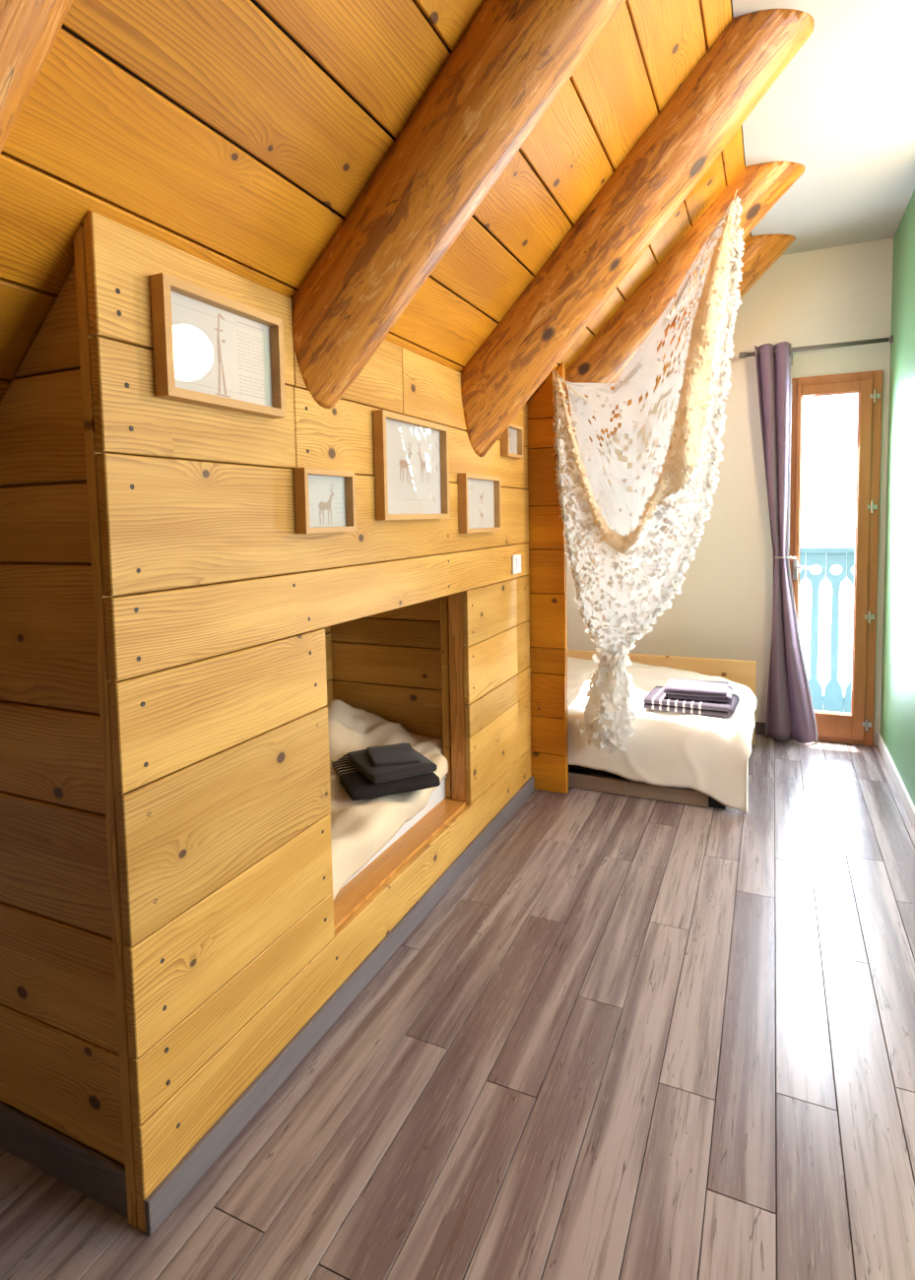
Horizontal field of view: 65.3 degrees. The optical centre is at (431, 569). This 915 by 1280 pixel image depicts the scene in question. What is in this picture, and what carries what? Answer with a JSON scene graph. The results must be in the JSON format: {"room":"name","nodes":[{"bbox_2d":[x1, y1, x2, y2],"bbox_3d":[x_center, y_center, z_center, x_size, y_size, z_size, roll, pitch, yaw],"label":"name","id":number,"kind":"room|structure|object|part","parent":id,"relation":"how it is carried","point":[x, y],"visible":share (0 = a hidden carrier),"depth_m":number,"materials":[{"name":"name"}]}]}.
{"room":"attic bedroom","nodes":[
{"label":"attic bedroom","id":0,"kind":"room"},
{"bbox_2d":[0,0,750,483],"bbox_3d":[-0.301,-0.571,2.321,2.289,2.243,5.694,1,5,26],"label":"ceiling","id":1,"kind":"structure","parent":0,"point":[85,121],"depth_m":1.43,"materials":[{"name":"brown wood"}]},
{"bbox_2d":[0,0,73,154],"bbox_3d":[-0.223,-0.949,0.620,1.254,1.224,0.348,1,5,27],"label":"log","id":2,"kind":"object","parent":1,"relation":"attached to","point":[29,29],"visible":1,"depth_m":0.88,"materials":[{"name":"brown wood"}]},
{"bbox_2d":[2,0,751,365],"bbox_3d":[-0.278,-0.672,2.357,2.468,2.422,6.000,1,5,26],"label":"trim","id":3,"kind":"structure","parent":1,"relation":"attached to","point":[254,2],"depth_m":1.43,"materials":[{"name":"brown wood"}]},
{"bbox_2d":[291,0,626,409],"bbox_3d":[0.234,-1.033,1.604,1.233,1.219,0.270,1,5,28],"label":"log","id":4,"kind":"object","parent":1,"relation":"attached to","point":[514,58],"visible":1,"depth_m":1.64,"materials":[{"name":"brown wood"}]},
{"bbox_2d":[459,8,814,456],"bbox_3d":[0.693,-1.087,2.602,1.228,1.274,0.377,1,5,31],"label":"log","id":5,"kind":"object","parent":1,"relation":"attached to","point":[684,138],"visible":0.99,"depth_m":2.46,"materials":[{"name":"brown wood"}]},
{"bbox_2d":[573,234,795,447],"bbox_3d":[1.361,-1.172,4.358,1.528,1.390,0.350,1,5,26],"label":"log","id":6,"kind":"object","parent":1,"relation":"attached to","point":[760,252],"visible":0.2,"depth_m":4.00,"materials":[{"name":"brown wood"}]},
{"bbox_2d":[565,161,805,427],"bbox_3d":[0.994,-1.104,3.575,1.542,1.396,0.366,1,5,26],"label":"log","id":7,"kind":"object","parent":1,"relation":"attached to","point":[604,359],"visible":0.42,"depth_m":3.33,"materials":[{"name":"brown wood"}]},
{"bbox_2d":[552,188,745,756],"bbox_3d":[0.962,-0.389,3.287,0.861,2.574,0.260,1,5,26],"label":"canopy","id":8,"kind":"object","parent":7,"relation":"hanging from","point":[629,552],"visible":1,"depth_m":3.28,"materials":[{"name":"white fabric"}]},
{"bbox_3d":[0.592,-0.811,3.431,0.027,0.292,0.007,2,5,39],"label":"cord","id":9,"kind":"part","parent":8,"relation":"part of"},
{"bbox_3d":[0.605,-0.762,3.430,0.042,0.394,0.011,1,5,26],"label":"cord","id":10,"kind":"part","parent":8,"relation":"part of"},
{"bbox_3d":[0.665,-0.877,3.403,0.162,0.168,0.021,1,5,26],"label":"cord","id":11,"kind":"part","parent":8,"relation":"part of","materials":[{"name":"white fabric"}]},
{"bbox_2d":[327,362,568,793],"bbox_3d":[-0.013,0.052,3.849,1.499,2.133,0.048,1,5,26],"label":"wall partition","id":12,"kind":"structure","parent":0,"point":[547,598],"depth_m":3.55,"materials":[{"name":"brown wood"}]},
{"bbox_2d":[0,734,914,1279],"bbox_3d":[1.104,1.252,1.843,5.328,0.012,5.818,1,5,26],"label":"floor","id":13,"kind":"structure","parent":0,"point":[482,1107],"depth_m":1.76,"materials":[{"name":"grey laminate"}]},
{"bbox_2d":[0,210,530,1231],"bbox_3d":[-0.639,0.235,2.744,1.316,1.957,2.497,1,5,26],"label":"wood-paneled wall","id":14,"kind":"structure","parent":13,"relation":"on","point":[171,921],"depth_m":1.54,"materials":[{"name":"brown wood"}]},
{"bbox_3d":[-1.172,0.336,1.662,1.291,1.936,0.041,1,5,26],"label":"panel","id":15,"kind":"part","parent":14,"relation":"part of","materials":[{"name":"brown wood"}]},
{"bbox_2d":[0,1101,127,1218],"bbox_3d":[-1.174,1.254,1.709,1.280,0.098,0.012,1,5,26],"label":"baseboard","id":16,"kind":"structure","parent":14,"relation":"attached to","point":[90,1173],"depth_m":1.51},
{"bbox_2d":[149,272,286,418],"bbox_3d":[-0.449,-0.470,1.554,0.034,0.232,0.373,1,5,26],"label":"picture frame","id":17,"kind":"object","parent":14,"relation":"attached to","point":[213,350],"visible":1,"depth_m":1.53,"materials":[{"name":"brown wood"}]},
{"bbox_2d":[170,290,272,407],"bbox_3d":[-0.459,-0.470,1.558,0.002,0.198,0.339,1,5,26],"label":"print","id":18,"kind":"object","parent":17,"relation":"attached to","point":[220,351],"depth_m":1.55,"materials":[{"name":"white paper"}]},
{"bbox_2d":[293,467,356,533],"bbox_3d":[-0.282,-0.184,1.913,0.034,0.166,0.241,1,5,26],"label":"picture frame","id":19,"kind":"object","parent":14,"relation":"attached to","point":[324,499],"visible":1,"depth_m":1.91,"materials":[{"name":"brown wood"}]},
{"bbox_2d":[308,474,345,527],"bbox_3d":[-0.291,-0.184,1.917,0.002,0.140,0.215,1,5,26],"label":"print","id":20,"kind":"object","parent":19,"relation":"attached to","point":[326,493],"depth_m":1.93,"materials":[{"name":"white paper"}]},
{"bbox_2d":[144,775,533,1235],"bbox_3d":[-0.021,1.183,2.528,0.013,0.072,2.502,1,5,26],"label":"baseboard","id":21,"kind":"structure","parent":14,"relation":"attached to","point":[178,1183],"depth_m":1.84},
{"bbox_2d":[342,774,446,887],"bbox_3d":[-0.541,0.971,2.392,0.587,0.135,1.710,1,5,26],"label":"mattress","id":22,"kind":"object","parent":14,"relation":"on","point":[438,794],"visible":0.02,"depth_m":2.76,"materials":[{"name":"white fabric"}]},
{"bbox_2d":[325,699,447,898],"bbox_3d":[-0.525,0.819,2.389,0.674,0.366,1.732,1,5,26],"label":"duvet","id":23,"kind":"object","parent":22,"relation":"on","point":[359,828],"visible":0.19,"depth_m":2.58,"materials":[{"name":"beige fabric"}]},
{"bbox_2d":[330,753,440,800],"bbox_3d":[-0.191,0.763,2.707,0.335,0.054,0.383,-3,4,-21],"label":"folded towel","id":24,"kind":"object","parent":23,"relation":"on","point":[355,784],"visible":0.57,"depth_m":2.56,"materials":[{"name":"black fabric"}]},
{"bbox_2d":[347,742,437,783],"bbox_3d":[-0.153,0.726,2.690,0.253,0.041,0.276,-3,5,-27],"label":"folded towel","id":25,"kind":"object","parent":24,"relation":"on","point":[360,759],"visible":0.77,"depth_m":2.60,"materials":[{"name":"black fabric"}]},
{"bbox_2d":[366,742,420,767],"bbox_3d":[-0.148,0.700,2.702,0.172,0.021,0.190,-2,4,-14],"label":"folded washcloth","id":26,"kind":"object","parent":25,"relation":"on","point":[399,753],"visible":1,"depth_m":2.68,"materials":[{"name":"black fabric"}]},
{"bbox_3d":[-0.104,1.000,2.552,0.115,0.028,2.400,1,5,26],"label":"sill","id":27,"kind":"part","parent":14,"relation":"part of","materials":[{"name":"brown wood"}]},
{"bbox_2d":[372,409,449,520],"bbox_3d":[-0.057,-0.335,2.379,0.034,0.332,0.480,1,5,26],"label":"picture frame","id":28,"kind":"object","parent":14,"relation":"attached to","point":[412,459],"visible":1,"depth_m":2.36,"materials":[{"name":"brown wood"}]},
{"bbox_2d":[385,419,441,513],"bbox_3d":[-0.066,-0.335,2.383,0.002,0.298,0.446,1,5,26],"label":"print","id":29,"kind":"object","parent":28,"relation":"attached to","point":[413,451],"depth_m":2.39,"materials":[{"name":"white paper"}]},
{"bbox_3d":[0.118,0.504,2.942,0.065,0.891,0.072,1,5,26],"label":"post","id":30,"kind":"part","parent":14,"relation":"part of","materials":[{"name":"brown wood"}]},
{"bbox_2d":[457,473,501,533],"bbox_3d":[0.201,-0.270,2.920,0.034,0.231,0.385,1,5,26],"label":"picture frame","id":31,"kind":"object","parent":14,"relation":"attached to","point":[479,495],"visible":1,"depth_m":2.92,"materials":[{"name":"brown wood"}]},
{"bbox_2d":[467,478,494,528],"bbox_3d":[0.192,-0.270,2.924,0.002,0.201,0.355,1,5,26],"label":"print","id":32,"kind":"object","parent":31,"relation":"attached to","point":[480,492],"depth_m":2.94,"materials":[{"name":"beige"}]},
{"bbox_2d":[500,423,522,458],"bbox_3d":[0.367,-0.588,3.259,0.034,0.148,0.215,1,5,26],"label":"picture frame","id":33,"kind":"object","parent":14,"relation":"attached to","point":[511,439],"visible":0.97,"depth_m":3.27,"materials":[{"name":"brown wood"}]},
{"bbox_2d":[509,428,516,453],"bbox_3d":[0.358,-0.589,3.263,0.002,0.120,0.187,1,5,26],"label":"print","id":34,"kind":"object","parent":33,"relation":"attached to","point":[512,431],"depth_m":3.29,"materials":[{"name":"white paper"}]},
{"bbox_2d":[512,553,520,574],"bbox_3d":[0.404,-0.028,3.376,0.015,0.090,0.116,1,5,26],"label":"light switch","id":35,"kind":"object","parent":14,"relation":"attached to","point":[516,558],"visible":1,"depth_m":3.35,"materials":[{"name":"white plastic"}]},
{"bbox_2d":[567,649,756,809],"bbox_3d":[0.817,0.826,4.207,1.968,0.505,1.108,1,5,26],"label":"bed","id":36,"kind":"object","parent":13,"relation":"on","point":[743,672],"visible":0.2,"depth_m":3.70,"materials":[{"name":"brown wood"}]},
{"bbox_3d":[0.512,1.079,3.773,1.778,0.073,0.025,1,5,26],"label":"rail","id":37,"kind":"part","parent":36,"relation":"part of","materials":[{"name":"brown wood"}]},
{"bbox_3d":[1.049,0.726,4.689,1.968,0.385,0.028,1,5,26],"label":"headboard","id":38,"kind":"part","parent":36,"relation":"part of","materials":[{"name":"brown wood"}]},
{"bbox_2d":[567,656,757,813],"bbox_3d":[0.816,0.829,4.161,1.953,0.490,1.111,1,5,26],"label":"duvet","id":39,"kind":"object","parent":36,"relation":"on","point":[709,755],"visible":0.28,"depth_m":3.46,"materials":[{"name":"fabric"}]},
{"bbox_2d":[642,686,739,717],"bbox_3d":[1.351,0.680,3.700,0.431,0.061,0.304,1,5,30],"label":"folded towel","id":40,"kind":"object","parent":39,"relation":"on","point":[656,699],"visible":0.7,"depth_m":3.59,"materials":[{"name":"fabric"}]},
{"bbox_2d":[663,678,732,703],"bbox_3d":[1.379,0.620,3.691,0.324,0.058,0.246,1,5,25],"label":"folded towel","id":41,"kind":"object","parent":40,"relation":"on","point":[689,689],"visible":1,"depth_m":3.62,"materials":[{"name":"fabric"}]},
{"bbox_3d":[1.362,1.082,3.401,0.077,0.090,0.060,1,5,26],"label":"leg","id":42,"kind":"part","parent":36,"relation":"part of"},
{"bbox_3d":[1.917,0.990,4.294,0.052,0.120,0.026,1,5,26],"label":"leg","id":43,"kind":"part","parent":36,"relation":"part of","materials":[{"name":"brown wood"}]},
{"bbox_2d":[619,742,914,1279],"bbox_3d":[1.074,1.298,1.845,5.420,0.079,5.950,1,5,26],"label":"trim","id":44,"kind":"structure","parent":13,"relation":"attached to","point":[798,742],"depth_m":1.75,"materials":[{"name":"grey wood"}]},
{"bbox_2d":[565,237,893,745],"bbox_3d":[1.317,-0.439,4.848,3.225,2.913,0.220,1,5,26],"label":"wall","id":45,"kind":"structure","parent":0,"point":[723,609],"depth_m":4.38,"materials":[{"name":"beige paint"}]},
{"bbox_2d":[755,721,765,734],"bbox_3d":[1.100,0.982,4.940,2.350,0.075,0.013,1,5,26],"label":"baseboard","id":46,"kind":"structure","parent":45,"relation":"attached to","point":[759,727],"depth_m":4.47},
{"bbox_2d":[774,555,796,558],"bbox_3d":[2.115,-0.077,4.266,0.117,0.011,0.138,1,5,26],"label":"hook","id":47,"kind":"object","parent":45,"relation":"attached to","point":[790,556],"visible":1,"depth_m":4.21,"materials":[{"name":"metal"}]},
{"bbox_2d":[738,334,893,366],"bbox_3d":[2.219,-1.261,4.160,0.783,0.097,0.116,1,5,26],"label":"curtain rod","id":48,"kind":"object","parent":45,"relation":"attached to","point":[890,339],"visible":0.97,"depth_m":4.08,"materials":[{"name":"black metal"}]},
{"bbox_2d":[754,341,817,743],"bbox_3d":[2.114,-0.149,4.253,0.375,2.366,0.088,1,5,26],"label":"curtain","id":49,"kind":"object","parent":48,"relation":"hanging from","point":[790,712],"visible":1,"depth_m":4.26,"materials":[{"name":"fabric"}]},
{"bbox_2d":[889,334,893,343],"bbox_3d":[2.550,-1.280,3.959,0.012,0.044,0.044,1,5,26],"label":"curtain rod bracket","id":50,"kind":"object","parent":48,"relation":"attached to","point":[891,337],"depth_m":3.94,"materials":[{"name":"metal"}]},
{"bbox_2d":[788,370,882,746],"bbox_3d":[2.385,-0.052,4.247,0.460,2.185,0.157,1,5,26],"label":"door","id":51,"kind":"structure","parent":45,"relation":"in","point":[856,727],"depth_m":4.18,"materials":[{"name":"brown wood"}]},
{"bbox_3d":[2.222,0.003,4.270,0.104,0.120,0.048,1,5,26],"label":"handle","id":52,"kind":"part","parent":51,"relation":"part of","materials":[{"name":"metal"}]},
{"bbox_2d":[731,0,914,255],"bbox_3d":[2.100,-1.704,1.132,3.031,0.120,6.000,1,5,26],"label":"ceiling","id":53,"kind":"structure","parent":0,"point":[842,108],"depth_m":2.81,"materials":[{"name":"white paint"}]},
{"bbox_2d":[880,189,914,805],"bbox_3d":[2.406,-0.364,3.526,0.120,2.913,1.230,1,5,26],"label":"wall","id":54,"kind":"structure","parent":0,"point":[897,710],"depth_m":3.62,"materials":[{"name":"green paint"}]},
{"bbox_2d":[877,733,914,829],"bbox_3d":[2.374,1.050,3.658,0.014,0.075,1.228,1,5,26],"label":"baseboard","id":55,"kind":"structure","parent":54,"relation":"attached to","point":[904,796],"depth_m":3.53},
{"bbox_3d":[2.604,1.090,4.786,3.000,0.100,0.810,1,5,26],"label":"floor","id":56,"kind":"structure","parent":0,"visible":0},
{"bbox_2d":[799,547,854,712],"bbox_3d":[2.848,0.423,4.928,2.300,1.160,0.085,1,5,26],"label":"balcony railing","id":57,"kind":"object","parent":56,"relation":"on","point":[833,700],"visible":0.25,"depth_m":4.95,"materials":[{"name":"blue paint"}]},
{"bbox_3d":[2.833,-0.135,4.880,2.300,0.040,0.070,1,5,26],"label":"rail","id":58,"kind":"part","parent":57,"relation":"part of","materials":[{"name":"blue paint"}]},
{"label":"outside","id":59,"kind":"structure","parent":0,"visible":0},
{"bbox_2d":[798,569,853,697],"bbox_3d":[14.268,1.978,29.912,60.000,0.100,54.200,1,5,26],"label":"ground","id":60,"kind":"structure","parent":59,"point":[825,591],"depth_m":26.85,"materials":[{"name":"white"}]}
]}

